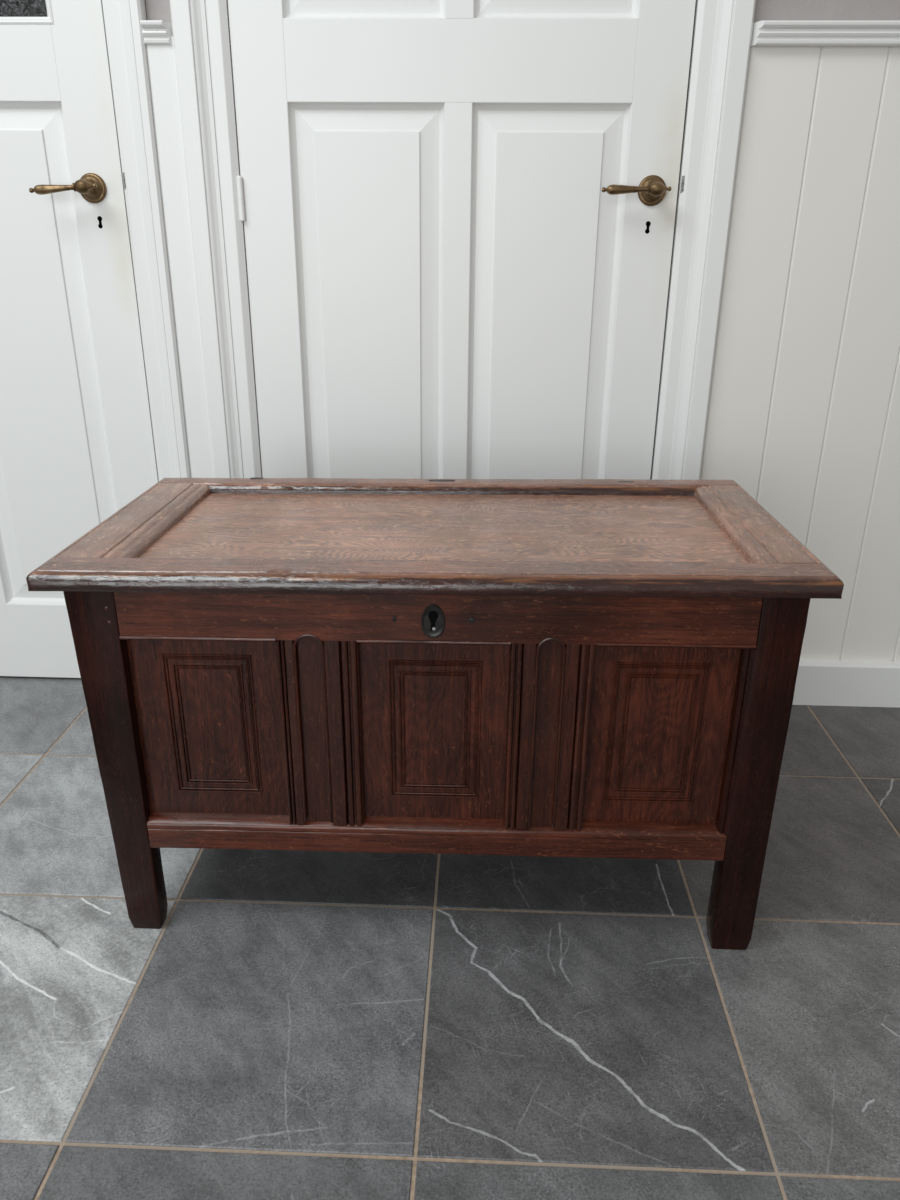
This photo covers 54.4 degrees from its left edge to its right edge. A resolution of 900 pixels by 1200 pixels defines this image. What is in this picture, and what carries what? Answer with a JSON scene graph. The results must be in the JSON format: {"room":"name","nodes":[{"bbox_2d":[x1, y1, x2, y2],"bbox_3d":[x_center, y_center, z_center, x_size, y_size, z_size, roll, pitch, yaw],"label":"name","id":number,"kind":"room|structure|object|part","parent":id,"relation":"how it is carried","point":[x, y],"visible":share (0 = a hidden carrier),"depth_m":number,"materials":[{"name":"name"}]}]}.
{"room":"hallway","nodes":[
{"label":"hallway","id":0,"kind":"room"},
{"bbox_2d":[0,676,899,1199],"bbox_3d":[-0.061,0.858,0.457,5.600,0.050,3.660,1,22,2],"label":"floor","id":1,"kind":"structure","parent":0,"point":[295,1024],"depth_m":1.16,"materials":[{"name":"grey tile"}]},
{"bbox_2d":[26,477,843,949],"bbox_3d":[-0.018,0.148,1.376,0.989,0.584,0.494,1,22,2],"label":"chest","id":2,"kind":"object","parent":1,"relation":"on","point":[601,668],"visible":1,"depth_m":1.17,"materials":[{"name":"brown wood"}]},
{"bbox_3d":[-0.456,0.229,1.213,0.066,0.548,0.034,1,22,2],"label":"leg","id":3,"kind":"part","parent":2,"relation":"part of","materials":[{"name":"brown wood"}]},
{"bbox_3d":[-0.323,0.172,1.191,0.207,0.303,0.013,1,22,2],"label":"panel","id":4,"kind":"part","parent":2,"relation":"part of","materials":[{"name":"brown wood"}]},
{"bbox_3d":[-0.021,0.026,1.096,0.030,0.046,0.005,1,22,2],"label":"lock plate","id":5,"kind":"part","parent":2,"relation":"part of","materials":[{"name":"metal"}]},
{"bbox_3d":[-0.021,0.176,1.180,0.201,0.303,0.013,1,22,2],"label":"panel","id":6,"kind":"part","parent":2,"relation":"part of","materials":[{"name":"brown wood"}]},
{"bbox_3d":[-0.025,-0.027,1.076,0.985,0.036,0.067,1,22,2],"label":"lid rail","id":7,"kind":"part","parent":2,"relation":"part of","materials":[{"name":"brown wood"}]},
{"bbox_3d":[-0.023,0.331,1.232,0.806,0.059,0.029,1,22,2],"label":"rail","id":8,"kind":"part","parent":2,"relation":"part of","materials":[{"name":"brown wood"}]},
{"bbox_3d":[-0.020,0.014,1.107,0.806,0.081,0.029,1,22,2],"label":"rail","id":9,"kind":"part","parent":2,"relation":"part of","materials":[{"name":"brown wood"}]},
{"bbox_3d":[-0.007,-0.102,1.280,0.814,0.021,0.377,1,22,2],"label":"lid panel","id":10,"kind":"part","parent":2,"relation":"part of","materials":[{"name":"brown wood"}]},
{"bbox_3d":[-0.008,-0.189,1.481,0.985,0.037,0.048,1,22,2],"label":"lid rail","id":11,"kind":"part","parent":2,"relation":"part of","materials":[{"name":"brown wood"}]},
{"bbox_3d":[-0.001,-0.178,1.454,0.818,0.036,0.016,1,22,2],"label":"lid moulding","id":12,"kind":"part","parent":2,"relation":"part of","materials":[{"name":"brown wood"}]},
{"bbox_3d":[0.283,0.179,1.169,0.204,0.303,0.013,1,22,2],"label":"panel","id":13,"kind":"part","parent":2,"relation":"part of","materials":[{"name":"brown wood"}]},
{"bbox_3d":[0.375,0.189,1.154,0.014,0.281,0.020,1,22,2],"label":"stile moulding","id":14,"kind":"part","parent":2,"relation":"part of","materials":[{"name":"brown wood"}]},
{"bbox_3d":[0.409,0.244,1.184,0.058,0.556,0.041,1,22,2],"label":"leg","id":15,"kind":"part","parent":2,"relation":"part of","materials":[{"name":"brown wood"}]},
{"bbox_2d":[145,0,899,661],"bbox_3d":[0.017,-1.069,1.569,5.600,2.700,0.160,1,22,2],"label":"wall","id":16,"kind":"structure","parent":0,"point":[803,415],"depth_m":1.68,"materials":[{"name":"paint"}]},
{"bbox_2d":[0,0,158,677],"bbox_3d":[-1.022,-0.757,1.660,0.812,2.024,0.097,1,22,2],"label":"door","id":17,"kind":"structure","parent":16,"relation":"in","point":[77,446],"depth_m":1.75,"materials":[{"name":"white paint"}]},
{"bbox_3d":[-1.016,-1.324,1.461,0.621,0.605,0.004,1,22,2],"label":"glass pane","id":18,"kind":"part","parent":17,"relation":"part of","materials":[{"name":"grey glass"}]},
{"bbox_3d":[-1.019,-0.984,1.601,0.621,0.128,0.038,1,22,2],"label":"rail","id":19,"kind":"part","parent":17,"relation":"part of","materials":[{"name":"white paint"}]},
{"bbox_3d":[-1.028,0.086,2.030,0.621,0.183,0.038,1,22,2],"label":"rail","id":20,"kind":"part","parent":17,"relation":"part of","materials":[{"name":"white paint"}]},
{"bbox_3d":[-0.856,-0.458,1.805,0.265,0.977,0.027,1,22,2],"label":"panel","id":21,"kind":"part","parent":17,"relation":"part of","materials":[{"name":"white paint"}]},
{"bbox_3d":[-0.856,-0.457,1.802,0.286,0.998,0.029,1,22,2],"label":"panel moulding","id":22,"kind":"part","parent":17,"relation":"part of","materials":[{"name":"white paint"}]},
{"bbox_3d":[-0.711,-0.759,1.607,0.125,0.027,0.025,1,22,2],"label":"lever","id":23,"kind":"part","parent":17,"relation":"part of","materials":[{"name":"gold metal"}]},
{"bbox_2d":[102,0,190,480],"bbox_3d":[-1.020,-0.812,1.659,0.964,2.140,0.071,1,22,2],"label":"door frame","id":24,"kind":"structure","parent":16,"relation":"attached to","point":[127,52],"depth_m":1.66,"materials":[{"name":"white paint"}]},
{"bbox_2d":[140,20,172,44],"bbox_3d":[-0.508,-0.995,1.536,0.056,0.034,0.040,1,22,2],"label":"chair rail","id":25,"kind":"object","parent":16,"relation":"attached to","point":[155,32],"visible":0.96,"depth_m":1.53,"materials":[{"name":"white paint"}]},
{"bbox_2d":[228,0,695,479],"bbox_3d":[0.011,-0.734,1.627,0.818,2.024,0.097,1,22,2],"label":"door","id":26,"kind":"structure","parent":16,"relation":"in","point":[458,216],"depth_m":1.65,"materials":[{"name":"white paint"}]},
{"bbox_3d":[-0.148,-1.309,1.431,0.286,0.614,0.029,1,22,2],"label":"panel moulding","id":27,"kind":"part","parent":26,"relation":"part of","materials":[{"name":"white paint"}]},
{"bbox_3d":[-0.148,-1.310,1.434,0.265,0.594,0.027,1,22,2],"label":"panel","id":28,"kind":"part","parent":26,"relation":"part of","materials":[{"name":"white paint"}]},
{"bbox_3d":[-0.155,-0.441,1.779,0.286,0.998,0.029,1,22,2],"label":"panel moulding","id":29,"kind":"part","parent":26,"relation":"part of","materials":[{"name":"white paint"}]},
{"bbox_3d":[-0.155,-0.442,1.782,0.265,0.977,0.027,1,22,2],"label":"panel","id":30,"kind":"part","parent":26,"relation":"part of","materials":[{"name":"white paint"}]},
{"bbox_3d":[0.017,-0.962,1.567,0.621,0.128,0.038,1,22,2],"label":"rail","id":31,"kind":"part","parent":26,"relation":"part of","materials":[{"name":"white paint"}]},
{"bbox_3d":[0.179,-0.435,1.771,0.265,0.977,0.027,1,22,2],"label":"panel","id":32,"kind":"part","parent":26,"relation":"part of","materials":[{"name":"white paint"}]},
{"bbox_3d":[0.179,-0.434,1.768,0.286,0.998,0.029,1,22,2],"label":"panel moulding","id":33,"kind":"part","parent":26,"relation":"part of","materials":[{"name":"white paint"}]},
{"bbox_3d":[0.187,-1.303,1.423,0.265,0.594,0.027,1,22,2],"label":"panel","id":34,"kind":"part","parent":26,"relation":"part of","materials":[{"name":"white paint"}]},
{"bbox_3d":[0.187,-1.302,1.420,0.286,0.614,0.029,1,22,2],"label":"panel moulding","id":35,"kind":"part","parent":26,"relation":"part of","materials":[{"name":"white paint"}]},
{"bbox_3d":[0.335,-0.739,1.572,0.125,0.024,0.025,1,22,2],"label":"lever","id":36,"kind":"part","parent":26,"relation":"part of","materials":[{"name":"gold metal"}]},
{"bbox_2d":[170,0,755,479],"bbox_3d":[0.015,-0.790,1.626,1.005,2.140,0.071,1,22,2],"label":"door frame","id":37,"kind":"structure","parent":16,"relation":"attached to","point":[722,29],"depth_m":1.63,"materials":[{"name":"white paint"}]},
{"bbox_3d":[-0.440,-0.751,1.660,0.094,2.036,0.071,1,22,2],"label":"casing","id":38,"kind":"part","parent":37,"relation":"part of","materials":[{"name":"white paint"}]},
{"bbox_3d":[0.428,-0.761,1.603,0.012,0.031,0.002,19,28,39],"label":"strike plate","id":39,"kind":"part","parent":37,"relation":"part of","materials":[{"name":"metal"}]},
{"bbox_3d":[0.470,-0.732,1.630,0.094,2.036,0.071,1,22,2],"label":"casing","id":40,"kind":"part","parent":37,"relation":"part of","materials":[{"name":"white paint"}]},
{"bbox_2d":[750,20,899,46],"bbox_3d":[1.663,-0.948,1.466,2.299,0.034,0.040,1,22,2],"label":"chair rail","id":41,"kind":"object","parent":16,"relation":"attached to","point":[765,33],"visible":0.89,"depth_m":1.49,"materials":[{"name":"white paint"}]},
{"bbox_2d":[792,659,899,707],"bbox_3d":[1.656,0.203,1.925,2.293,0.102,0.024,1,22,2],"label":"baseboard","id":42,"kind":"structure","parent":16,"relation":"attached to","point":[818,682],"depth_m":1.94,"materials":[{"name":"white paint"}]}
]}

